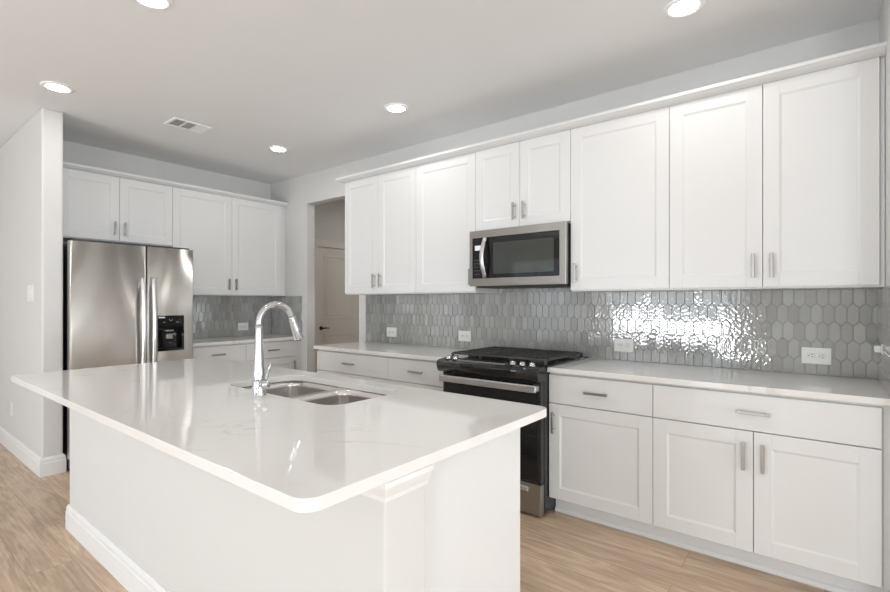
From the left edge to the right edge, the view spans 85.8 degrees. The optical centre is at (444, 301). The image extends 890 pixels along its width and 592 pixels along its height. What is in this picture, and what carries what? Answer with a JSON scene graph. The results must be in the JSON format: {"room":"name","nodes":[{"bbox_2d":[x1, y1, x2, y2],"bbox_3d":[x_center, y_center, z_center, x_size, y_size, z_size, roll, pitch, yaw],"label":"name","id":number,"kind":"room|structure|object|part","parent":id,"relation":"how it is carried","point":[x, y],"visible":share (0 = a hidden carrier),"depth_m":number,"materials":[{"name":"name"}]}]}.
{"room":"kitchen","nodes":[
{"label":"kitchen","id":0,"kind":"room"},
{"bbox_2d":[0,108,62,457],"bbox_3d":[-4.359,-0.075,4.736,3.486,2.780,0.131,0,0,38],"label":"wall","id":1,"kind":"structure","parent":0,"point":[31,160],"depth_m":3.81,"materials":[{"name":"paint"}]},
{"bbox_2d":[10,401,12,415],"bbox_3d":[-3.824,0.942,4.223,0.080,0.122,0.009,0,0,38],"label":"wall outlet","id":2,"kind":"object","parent":1,"relation":"attached to","point":[11,403],"visible":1,"depth_m":4.21,"materials":[{"name":"white plastic"}]},
{"bbox_2d":[27,285,32,301],"bbox_3d":[-3.296,-0.068,3.804,0.170,0.130,0.010,0,0,38],"label":"light switch","id":3,"kind":"object","parent":1,"relation":"attached to","point":[29,287],"visible":1,"depth_m":3.80,"materials":[{"name":"white plastic"}]},
{"bbox_2d":[0,426,65,477],"bbox_3d":[-4.353,1.245,4.731,3.501,0.140,0.161,0,0,38],"label":"baseboard","id":4,"kind":"structure","parent":1,"relation":"attached to","point":[47,466],"depth_m":3.71,"materials":[{"name":"white paint"}]},
{"bbox_2d":[63,140,344,337],"bbox_3d":[-2.218,-0.075,6.011,0.120,2.780,4.526,0,0,38],"label":"wall","id":5,"kind":"structure","parent":0,"point":[329,216],"depth_m":5.22,"materials":[{"name":"paint"}]},
{"bbox_2d":[63,168,171,246],"bbox_3d":[-3.127,-0.846,4.470,0.364,0.593,0.979,0,0,38],"label":"upper cabinet","id":6,"kind":"object","parent":5,"relation":"attached to","point":[96,207],"visible":0.89,"depth_m":4.38,"materials":[{"name":"white paint"}]},
{"bbox_3d":[-3.142,-0.851,4.232,0.020,0.584,0.453,0,0,38],"label":"door","id":7,"kind":"part","parent":6,"relation":"part of","materials":[{"name":"white paint"}]},
{"bbox_3d":[-3.003,-0.670,4.362,0.036,0.125,0.015,0,0,38],"label":"handle","id":8,"kind":"part","parent":6,"relation":"part of","materials":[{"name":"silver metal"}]},
{"bbox_3d":[-2.953,-0.670,4.425,0.036,0.125,0.015,0,0,38],"label":"handle","id":9,"kind":"part","parent":6,"relation":"part of","materials":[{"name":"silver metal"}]},
{"bbox_3d":[-2.858,-0.851,4.590,0.020,0.584,0.453,0,0,38],"label":"door","id":10,"kind":"part","parent":6,"relation":"part of","materials":[{"name":"white paint"}]},
{"bbox_2d":[172,187,284,295],"bbox_3d":[-2.426,-0.606,5.356,0.364,1.073,1.282,0,0,38],"label":"upper cabinet","id":11,"kind":"object","parent":5,"relation":"attached to","point":[237,245],"visible":0.91,"depth_m":5.25,"materials":[{"name":"white paint"}]},
{"bbox_2d":[63,161,288,206],"bbox_3d":[-2.603,-1.164,4.872,0.072,0.041,2.260,0,0,38],"label":"crown molding","id":12,"kind":"structure","parent":11,"relation":"on","point":[68,165],"depth_m":4.68,"materials":[{"name":"white paint"}]},
{"bbox_3d":[-2.528,-0.611,5.008,0.020,1.064,0.606,0,0,38],"label":"door","id":13,"kind":"part","parent":11,"relation":"part of","materials":[{"name":"white paint"}]},
{"bbox_3d":[-2.149,-0.611,5.486,0.020,1.064,0.606,0,0,38],"label":"door","id":14,"kind":"part","parent":11,"relation":"part of","materials":[{"name":"white paint"}]},
{"bbox_2d":[193,296,269,338],"bbox_3d":[-2.571,0.166,5.460,0.009,0.470,1.281,0,0,38],"label":"tile backsplash","id":15,"kind":"structure","parent":5,"relation":"attached to","point":[213,316],"depth_m":5.52,"materials":[{"name":"tile"}]},
{"bbox_2d":[238,323,247,330],"bbox_3d":[-2.391,0.292,5.674,0.009,0.090,0.130,0,0,38],"label":"wall outlet","id":16,"kind":"object","parent":15,"relation":"attached to","point":[241,326],"visible":1,"depth_m":5.67,"materials":[{"name":"white plastic"}]},
{"bbox_2d":[315,239,344,372],"bbox_3d":[-1.492,0.233,6.813,0.024,2.164,0.918,0,0,38],"label":"trim","id":17,"kind":"structure","parent":5,"relation":"attached to","point":[321,243],"depth_m":6.50,"materials":[{"name":"paint"}]},
{"bbox_2d":[318,246,358,369],"bbox_3d":[-1.497,0.275,6.817,0.093,2.064,0.758,0,0,38],"label":"door","id":18,"kind":"structure","parent":5,"relation":"in","point":[338,312],"depth_m":6.76,"materials":[{"name":"paint"}]},
{"bbox_2d":[0,443,831,591],"bbox_3d":[0.106,1.365,0.617,15.800,0.100,10.300,0,0,38],"label":"floor","id":19,"kind":"structure","parent":0,"point":[560,552],"depth_m":2.46,"materials":[{"name":"brown wood"}]},
{"bbox_2d":[63,239,192,468],"bbox_3d":[-2.888,0.415,4.253,0.962,1.800,0.912,0,0,38],"label":"refrigerator","id":20,"kind":"object","parent":19,"relation":"on","point":[124,303],"visible":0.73,"depth_m":3.92,"materials":[{"name":"silver metal"}]},
{"bbox_3d":[-2.718,0.368,3.873,0.070,1.675,0.526,0,0,38],"label":"door","id":21,"kind":"part","parent":20,"relation":"part of","materials":[{"name":"metal"}]},
{"bbox_3d":[-2.522,0.245,4.007,0.083,0.903,0.040,0,0,38],"label":"handle","id":22,"kind":"part","parent":20,"relation":"part of","materials":[{"name":"metal"}]},
{"bbox_3d":[-2.473,0.245,4.070,0.083,0.903,0.040,0,0,38],"label":"handle","id":23,"kind":"part","parent":20,"relation":"part of","materials":[{"name":"metal"}]},
{"bbox_3d":[-2.433,0.368,4.233,0.070,1.675,0.378,0,0,38],"label":"door","id":24,"kind":"part","parent":20,"relation":"part of","materials":[{"name":"metal"}]},
{"bbox_2d":[193,343,245,361],"bbox_3d":[-2.517,0.873,4.991,0.674,0.884,0.608,0,0,38],"label":"base cabinet","id":25,"kind":"object","parent":19,"relation":"on","point":[237,352],"visible":0.25,"depth_m":4.85,"materials":[{"name":"white paint"}]},
{"bbox_2d":[245,340,299,369],"bbox_3d":[-2.117,0.873,5.496,0.674,0.884,0.680,0,0,38],"label":"base cabinet","id":26,"kind":"object","parent":19,"relation":"on","point":[283,353],"visible":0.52,"depth_m":5.36,"materials":[{"name":"white paint"}]},
{"bbox_2d":[193,334,293,346],"bbox_3d":[-2.313,0.416,5.261,0.662,0.030,1.290,0,0,38],"label":"countertop","id":27,"kind":"structure","parent":26,"relation":"on","point":[266,337],"depth_m":5.11,"materials":[{"name":"stone"}]},
{"bbox_3d":[-1.911,0.531,5.287,0.020,0.172,0.605,0,0,38],"label":"drawer","id":28,"kind":"part","parent":26,"relation":"part of","materials":[{"name":"white paint"}]},
{"bbox_3d":[-1.911,0.911,5.287,0.020,0.578,0.605,0,0,38],"label":"door","id":29,"kind":"part","parent":26,"relation":"part of","materials":[{"name":"white paint"}]},
{"bbox_2d":[65,409,519,591],"bbox_3d":[-0.913,0.873,2.296,2.652,0.884,0.866,0,0,38],"label":"kitchen island","id":30,"kind":"object","parent":19,"relation":"on","point":[155,520],"visible":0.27,"depth_m":1.64,"materials":[{"name":"paint"}]},
{"bbox_3d":[-1.122,1.245,2.032,2.628,0.140,0.168,0,0,38],"label":"baseboard","id":31,"kind":"part","parent":30,"relation":"part of","materials":[{"name":"white paint"}]},
{"bbox_2d":[12,357,546,512],"bbox_3d":[-0.989,0.416,2.220,2.677,0.030,1.100,0,0,38],"label":"island countertop","id":32,"kind":"structure","parent":30,"relation":"on","point":[299,456],"depth_m":1.61,"materials":[{"name":"stone"}]},
{"bbox_2d":[251,301,302,396],"bbox_3d":[-0.720,0.200,2.116,0.116,0.403,0.251,0,0,38],"label":"faucet","id":33,"kind":"object","parent":32,"relation":"on","point":[260,383],"visible":1,"depth_m":2.05,"materials":[{"name":"silver metal"}]},
{"bbox_3d":[-0.747,0.295,2.020,0.041,0.085,0.011,0,0,29],"label":"lever","id":34,"kind":"part","parent":33,"relation":"part of","materials":[{"name":"silver metal"}]},
{"bbox_3d":[-0.750,0.050,2.121,0.026,0.103,0.185,0,0,38],"label":"spout","id":35,"kind":"part","parent":33,"relation":"part of","materials":[{"name":"silver metal"}]},
{"bbox_2d":[241,381,384,404],"bbox_3d":[-0.632,0.536,2.243,0.869,0.207,0.447,0,0,38],"label":"sink","id":36,"kind":"object","parent":32,"relation":"in","point":[316,393],"visible":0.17,"depth_m":2.38,"materials":[{"name":"metal"}]},
{"bbox_3d":[-0.800,0.537,2.376,0.405,0.205,0.411,0,0,38],"label":"bowl","id":37,"kind":"part","parent":36,"relation":"part of","materials":[{"name":"metal"}]},
{"bbox_3d":[-0.468,0.537,2.114,0.416,0.205,0.411,0,0,38],"label":"bowl","id":38,"kind":"part","parent":36,"relation":"part of","materials":[{"name":"metal"}]},
{"bbox_3d":[-1.126,0.460,2.027,2.652,0.058,0.180,0,0,38],"label":"moulding","id":39,"kind":"part","parent":30,"relation":"part of","materials":[{"name":"white paint"}]},
{"bbox_3d":[0.077,0.873,1.592,0.019,0.884,0.630,0,0,38],"label":"panel","id":40,"kind":"part","parent":30,"relation":"part of","materials":[{"name":"white paint"}]},
{"bbox_3d":[0.122,0.823,1.970,0.414,0.755,0.020,0,0,38],"label":"door","id":41,"kind":"part","parent":30,"relation":"part of","materials":[{"name":"white paint"}]},
{"bbox_2d":[317,350,389,382],"bbox_3d":[-0.631,0.873,4.331,0.914,0.884,0.660,0,0,38],"label":"base cabinet","id":42,"kind":"object","parent":19,"relation":"on","point":[369,367],"visible":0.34,"depth_m":4.07,"materials":[{"name":"white paint"}]},
{"bbox_3d":[-0.987,0.911,4.250,0.454,0.578,0.020,0,0,38],"label":"door","id":43,"kind":"part","parent":42,"relation":"part of","materials":[{"name":"white paint"}]},
{"bbox_3d":[-0.628,0.911,3.966,0.454,0.578,0.020,0,0,38],"label":"door","id":44,"kind":"part","parent":42,"relation":"part of","materials":[{"name":"white paint"}]},
{"bbox_2d":[314,341,470,360],"bbox_3d":[-0.388,0.416,4.149,1.570,0.030,0.646,0,0,38],"label":"countertop","id":45,"kind":"structure","parent":42,"relation":"on","point":[432,353],"depth_m":4.03,"materials":[{"name":"stone"}]},
{"bbox_2d":[388,357,442,390],"bbox_3d":[-0.027,0.873,3.852,0.628,0.884,0.660,0,0,38],"label":"base cabinet","id":46,"kind":"object","parent":19,"relation":"on","point":[417,373],"visible":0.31,"depth_m":3.64,"materials":[{"name":"white paint"}]},
{"bbox_3d":[-0.220,0.529,3.608,0.140,0.015,0.036,0,0,38],"label":"handle","id":47,"kind":"part","parent":46,"relation":"part of","materials":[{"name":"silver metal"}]},
{"bbox_3d":[-0.203,0.911,3.630,0.625,0.578,0.020,0,0,38],"label":"door","id":48,"kind":"part","parent":46,"relation":"part of","materials":[{"name":"white paint"}]},
{"bbox_2d":[436,346,588,516],"bbox_3d":[0.480,0.836,3.365,0.786,0.958,0.771,0,0,38],"label":"gas range","id":49,"kind":"object","parent":19,"relation":"on","point":[519,375],"visible":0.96,"depth_m":2.97,"materials":[{"name":"black metal"}]},
{"bbox_3d":[0.245,0.389,3.145,0.330,0.001,0.042,0,0,38],"label":"touch glass","id":50,"kind":"part","parent":49,"relation":"part of","materials":[{"name":"black glass"}]},
{"bbox_3d":[0.264,0.521,3.087,0.740,0.045,0.067,0,0,38],"label":"handle","id":51,"kind":"part","parent":49,"relation":"part of","materials":[{"name":"metal"}]},
{"bbox_3d":[0.280,0.436,3.118,0.772,0.092,0.118,0,0,38],"label":"control panel","id":52,"kind":"part","parent":49,"relation":"part of","materials":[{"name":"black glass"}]},
{"bbox_3d":[0.295,0.794,3.132,0.752,0.618,0.044,0,0,38],"label":"oven door","id":53,"kind":"part","parent":49,"relation":"part of","materials":[{"name":"black glass"}]},
{"bbox_2d":[451,355,588,367],"bbox_3d":[0.516,0.386,3.411,0.786,0.028,0.655,0,0,38],"label":"cooktop","id":54,"kind":"object","parent":49,"relation":"in","point":[546,361],"depth_m":3.18,"materials":[{"name":"metal"}]},
{"bbox_3d":[0.268,1.143,3.118,0.613,0.028,0.015,0,0,38],"label":"handle","id":55,"kind":"part","parent":49,"relation":"part of","materials":[{"name":"metal"}]},
{"bbox_3d":[0.295,1.202,3.132,0.752,0.186,0.044,0,0,38],"label":"storage drawer","id":56,"kind":"part","parent":49,"relation":"part of","materials":[{"name":"metal"}]},
{"bbox_2d":[549,372,657,539],"bbox_3d":[1.060,0.873,2.992,0.608,0.884,0.660,0,0,38],"label":"base cabinet","id":57,"kind":"object","parent":19,"relation":"on","point":[601,429],"visible":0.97,"depth_m":2.75,"materials":[{"name":"white paint"}]},
{"bbox_3d":[0.657,0.732,2.913,0.015,0.128,0.036,0,0,38],"label":"handle","id":58,"kind":"part","parent":57,"relation":"part of","materials":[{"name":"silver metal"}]},
{"bbox_3d":[0.866,0.529,2.748,0.140,0.015,0.036,0,0,38],"label":"handle","id":59,"kind":"part","parent":57,"relation":"part of","materials":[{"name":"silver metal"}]},
{"bbox_3d":[0.884,0.531,2.769,0.605,0.172,0.020,0,0,38],"label":"drawer","id":60,"kind":"part","parent":57,"relation":"part of","materials":[{"name":"white paint"}]},
{"bbox_3d":[0.884,0.911,2.769,0.605,0.578,0.020,0,0,38],"label":"door","id":61,"kind":"part","parent":57,"relation":"part of","materials":[{"name":"white paint"}]},
{"bbox_3d":[0.934,1.302,2.833,0.608,0.026,0.013,0,0,38],"label":"shoe moulding","id":62,"kind":"part","parent":57,"relation":"part of","materials":[{"name":"white paint"}]},
{"bbox_2d":[547,358,889,405],"bbox_3d":[1.435,0.416,2.706,1.555,0.030,0.646,0,0,38],"label":"countertop","id":63,"kind":"structure","parent":57,"relation":"on","point":[835,388],"depth_m":2.51,"materials":[{"name":"stone"}]},
{"bbox_2d":[653,383,889,591],"bbox_3d":[1.669,0.873,2.510,0.944,0.884,0.660,0,0,38],"label":"base cabinet","id":64,"kind":"object","parent":19,"relation":"on","point":[797,489],"visible":0.98,"depth_m":2.24,"materials":[{"name":"white paint"}]},
{"bbox_3d":[1.301,0.911,2.439,0.454,0.578,0.020,0,0,38],"label":"door","id":65,"kind":"part","parent":64,"relation":"part of","materials":[{"name":"white paint"}]},
{"bbox_3d":[1.432,0.738,2.299,0.015,0.134,0.036,0,0,38],"label":"handle","id":66,"kind":"part","parent":64,"relation":"part of","materials":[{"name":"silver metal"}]},
{"bbox_3d":[1.463,0.529,2.275,0.140,0.015,0.036,0,0,38],"label":"handle","id":67,"kind":"part","parent":64,"relation":"part of","materials":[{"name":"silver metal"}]},
{"bbox_3d":[1.543,1.302,2.352,0.944,0.026,0.013,0,0,38],"label":"shoe moulding","id":68,"kind":"part","parent":64,"relation":"part of","materials":[{"name":"white paint"}]},
{"bbox_3d":[1.494,0.738,2.251,0.015,0.134,0.036,0,0,38],"label":"handle","id":69,"kind":"part","parent":64,"relation":"part of","materials":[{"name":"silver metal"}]},
{"bbox_3d":[1.480,0.531,2.297,0.911,0.172,0.020,0,0,38],"label":"drawer","id":70,"kind":"part","parent":64,"relation":"part of","materials":[{"name":"white paint"}]},
{"bbox_3d":[1.660,0.911,2.155,0.454,0.578,0.020,0,0,38],"label":"door","id":71,"kind":"part","parent":64,"relation":"part of","materials":[{"name":"white paint"}]},
{"bbox_2d":[0,0,882,199],"bbox_3d":[0.106,-1.515,0.617,15.800,0.100,10.300,0,0,38],"label":"ceiling","id":72,"kind":"structure","parent":0,"point":[315,80],"depth_m":2.91,"materials":[{"name":"paint"}]},
{"bbox_2d":[40,81,74,92],"bbox_3d":[-2.643,-1.461,3.268,0.184,0.007,0.184,0,0,38],"label":"recessed light","id":73,"kind":"object","parent":72,"relation":"in","point":[50,85],"visible":1,"depth_m":3.26,"materials":[{"name":"white plastic"}]},
{"bbox_2d":[134,0,172,9],"bbox_3d":[-1.418,-1.461,2.309,0.184,0.007,0.184,0,0,38],"label":"recessed light","id":74,"kind":"object","parent":72,"relation":"in","point":[153,4],"visible":1,"depth_m":2.35,"materials":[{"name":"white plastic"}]},
{"bbox_2d":[164,117,212,133],"bbox_3d":[-2.131,-1.461,3.978,0.210,0.007,0.302,0,0,38],"label":"ceiling vent","id":75,"kind":"object","parent":72,"relation":"in","point":[175,122],"visible":1,"depth_m":3.97,"materials":[{"name":"white metal"}]},
{"bbox_2d":[268,146,287,151],"bbox_3d":[-1.594,-1.461,4.584,0.184,0.007,0.184,0,0,38],"label":"recessed light","id":76,"kind":"object","parent":72,"relation":"in","point":[272,148],"visible":1,"depth_m":4.56,"materials":[{"name":"white plastic"}]},
{"bbox_2d":[384,103,407,112],"bbox_3d":[-0.368,-1.461,3.619,0.184,0.007,0.184,0,0,38],"label":"recessed light","id":77,"kind":"object","parent":72,"relation":"in","point":[392,107],"visible":1,"depth_m":3.61,"materials":[{"name":"white plastic"}]},
{"bbox_2d":[664,0,704,17],"bbox_3d":[1.186,-1.461,2.377,0.184,0.007,0.184,0,0,38],"label":"recessed light","id":78,"kind":"object","parent":72,"relation":"in","point":[675,8],"visible":1,"depth_m":2.38,"materials":[{"name":"white plastic"}]},
{"bbox_2d":[271,18,879,377],"bbox_3d":[2.922,-0.075,2.007,12.910,2.780,0.104,0,0,38],"label":"wall","id":79,"kind":"structure","parent":0,"point":[302,193],"depth_m":4.02,"materials":[{"name":"paint"}]},
{"bbox_2d":[271,296,301,335],"bbox_3d":[-1.913,0.166,5.762,0.648,0.470,0.009,0,0,38],"label":"tile backsplash","id":80,"kind":"structure","parent":79,"relation":"attached to","point":[280,325],"depth_m":5.78,"materials":[{"name":"tile"}]},
{"bbox_2d":[345,166,416,294],"bbox_3d":[-0.512,-0.606,4.424,0.912,1.073,0.366,0,0,38],"label":"upper cabinet","id":81,"kind":"object","parent":79,"relation":"attached to","point":[380,210],"visible":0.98,"depth_m":4.28,"materials":[{"name":"white paint"}]},
{"bbox_3d":[-0.776,-0.611,4.458,0.453,1.064,0.020,0,0,38],"label":"door","id":82,"kind":"part","parent":81,"relation":"part of","materials":[{"name":"white paint"}]},
{"bbox_3d":[-0.646,-0.190,4.319,0.015,0.125,0.036,0,0,38],"label":"handle","id":83,"kind":"part","parent":81,"relation":"part of","materials":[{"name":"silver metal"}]},
{"bbox_3d":[-0.418,-0.611,4.175,0.453,1.064,0.020,0,0,38],"label":"door","id":84,"kind":"part","parent":81,"relation":"part of","materials":[{"name":"white paint"}]},
{"bbox_2d":[336,41,886,182],"bbox_3d":[0.598,-1.164,3.536,3.898,0.041,0.383,0,0,38],"label":"crown molding","id":85,"kind":"structure","parent":81,"relation":"on","point":[876,50],"depth_m":2.80,"materials":[{"name":"white paint"}]},
{"bbox_2d":[416,152,498,293],"bbox_3d":[0.085,-0.606,3.951,0.610,1.073,0.366,0,0,38],"label":"upper cabinet","id":86,"kind":"object","parent":79,"relation":"attached to","point":[445,188],"visible":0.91,"depth_m":3.83,"materials":[{"name":"white paint"}]},
{"bbox_3d":[0.190,-0.190,3.657,0.015,0.125,0.036,0,0,38],"label":"handle","id":87,"kind":"part","parent":86,"relation":"part of","materials":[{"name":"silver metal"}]},
{"bbox_2d":[476,130,570,230],"bbox_3d":[0.623,-0.835,3.525,0.763,0.616,0.366,0,0,38],"label":"upper cabinet","id":88,"kind":"object","parent":79,"relation":"attached to","point":[526,182],"visible":0.86,"depth_m":3.38,"materials":[{"name":"white paint"}]},
{"bbox_3d":[0.388,-0.839,3.536,0.378,0.607,0.020,0,0,38],"label":"door","id":89,"kind":"part","parent":88,"relation":"part of","materials":[{"name":"white paint"}]},
{"bbox_3d":[0.489,-0.647,3.421,0.015,0.125,0.036,0,0,38],"label":"handle","id":90,"kind":"part","parent":88,"relation":"part of","materials":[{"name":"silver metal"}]},
{"bbox_2d":[470,221,570,288],"bbox_3d":[0.588,-0.315,3.489,0.770,0.424,0.448,0,0,38],"label":"microwave","id":91,"kind":"object","parent":88,"relation":"attached to","point":[537,255],"visible":0.99,"depth_m":3.33,"materials":[{"name":"silver metal"}]},
{"bbox_3d":[0.259,-0.323,3.558,0.116,0.299,0.023,0,0,38],"label":"control panel","id":92,"kind":"part","parent":91,"relation":"part of","materials":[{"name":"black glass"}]},
{"bbox_3d":[0.280,-0.323,3.488,0.034,0.299,0.065,0,0,44],"label":"handle","id":93,"kind":"part","parent":91,"relation":"part of","materials":[{"name":"metal"}]},
{"bbox_3d":[0.533,-0.323,3.341,0.580,0.299,0.023,0,0,38],"label":"door","id":94,"kind":"part","parent":91,"relation":"part of","materials":[{"name":"black glass"}]},
{"bbox_3d":[0.552,-0.647,3.371,0.015,0.125,0.036,0,0,38],"label":"handle","id":95,"kind":"part","parent":88,"relation":"part of","materials":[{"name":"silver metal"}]},
{"bbox_3d":[0.688,-0.839,3.299,0.378,0.607,0.020,0,0,38],"label":"door","id":96,"kind":"part","parent":88,"relation":"part of","materials":[{"name":"white paint"}]},
{"bbox_2d":[366,287,877,378],"bbox_3d":[0.716,0.130,3.681,3.892,0.541,0.009,0,0,38],"label":"tile backsplash","id":97,"kind":"structure","parent":79,"relation":"attached to","point":[761,330],"depth_m":3.12,"materials":[{"name":"tile"}]},
{"bbox_2d":[387,327,396,336],"bbox_3d":[-0.519,0.293,4.648,0.130,0.090,0.009,0,0,38],"label":"wall outlet","id":98,"kind":"object","parent":97,"relation":"attached to","point":[391,332],"visible":1,"depth_m":4.65,"materials":[{"name":"white plastic"}]},
{"bbox_2d":[458,331,470,341],"bbox_3d":[0.168,0.293,4.104,0.130,0.090,0.009,0,0,38],"label":"wall outlet","id":99,"kind":"object","parent":97,"relation":"attached to","point":[462,335],"visible":1,"depth_m":4.10,"materials":[{"name":"white plastic"}]},
{"bbox_2d":[614,338,633,351],"bbox_3d":[1.221,0.296,3.271,0.130,0.090,0.009,0,0,38],"label":"wall outlet","id":100,"kind":"object","parent":97,"relation":"attached to","point":[621,345],"visible":1,"depth_m":3.27,"materials":[{"name":"white plastic"}]},
{"bbox_2d":[801,347,830,364],"bbox_3d":[2.035,0.296,2.626,0.130,0.090,0.009,0,0,38],"label":"wall outlet","id":101,"kind":"object","parent":97,"relation":"attached to","point":[809,355],"visible":1,"depth_m":2.62,"materials":[{"name":"white plastic"}]},
{"bbox_2d":[807,353,814,357],"bbox_3d":[2.016,0.296,2.638,0.034,0.028,0.003,0,0,38],"label":"receptacle","id":102,"kind":"object","parent":101,"relation":"attached to","point":[809,355],"depth_m":2.64,"materials":[{"name":"white plastic"}]},
{"bbox_2d":[818,353,825,358],"bbox_3d":[2.052,0.296,2.610,0.034,0.028,0.003,0,0,38],"label":"receptacle","id":103,"kind":"object","parent":101,"relation":"attached to","point":[820,355],"depth_m":2.61,"materials":[{"name":"white plastic"}]},
{"bbox_2d":[571,106,676,291],"bbox_3d":[1.161,-0.606,3.100,0.609,1.073,0.366,0,0,38],"label":"upper cabinet","id":104,"kind":"object","parent":79,"relation":"attached to","point":[620,167],"visible":0.99,"depth_m":2.97,"materials":[{"name":"white paint"}]},
{"bbox_3d":[0.851,-0.190,3.134,0.015,0.125,0.036,0,0,38],"label":"handle","id":105,"kind":"part","parent":104,"relation":"part of","materials":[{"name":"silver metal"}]},
{"bbox_2d":[670,57,884,290],"bbox_3d":[1.765,-0.606,2.622,0.931,1.073,0.366,0,0,38],"label":"upper cabinet","id":106,"kind":"object","parent":79,"relation":"attached to","point":[780,184],"visible":0.99,"depth_m":2.46,"materials":[{"name":"white paint"}]},
{"bbox_3d":[1.494,-0.611,2.661,0.453,1.064,0.020,0,0,38],"label":"door","id":107,"kind":"part","parent":106,"relation":"part of","materials":[{"name":"white paint"}]},
{"bbox_3d":[1.624,-0.190,2.523,0.015,0.125,0.036,0,0,38],"label":"handle","id":108,"kind":"part","parent":106,"relation":"part of","materials":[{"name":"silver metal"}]},
{"bbox_3d":[1.687,-0.190,2.473,0.015,0.125,0.036,0,0,38],"label":"handle","id":109,"kind":"part","parent":106,"relation":"part of","materials":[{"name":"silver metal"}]},
{"bbox_3d":[1.851,-0.611,2.378,0.453,1.064,0.020,0,0,38],"label":"door","id":110,"kind":"part","parent":106,"relation":"part of","materials":[{"name":"white paint"}]},
{"bbox_2d":[880,0,889,286],"bbox_3d":[2.047,-0.075,2.133,0.115,2.780,0.786,0,0,38],"label":"wall","id":111,"kind":"structure","parent":0,"point":[885,12],"depth_m":2.16,"materials":[{"name":"paint"}]},
{"bbox_2d":[877,286,889,396],"bbox_3d":[2.042,0.166,2.227,0.009,0.470,0.626,0,0,38],"label":"tile backsplash","id":112,"kind":"structure","parent":111,"relation":"attached to","point":[883,294],"depth_m":2.18,"materials":[{"name":"tile"}]},
{"bbox_2d":[874,344,889,356],"bbox_3d":[1.929,0.221,2.114,0.030,0.048,0.390,0,0,38],"label":"plug","id":113,"kind":"object","parent":112,"relation":"attached to","point":[880,349],"visible":1,"depth_m":2.23,"materials":[{"name":"white plastic"}]}
]}

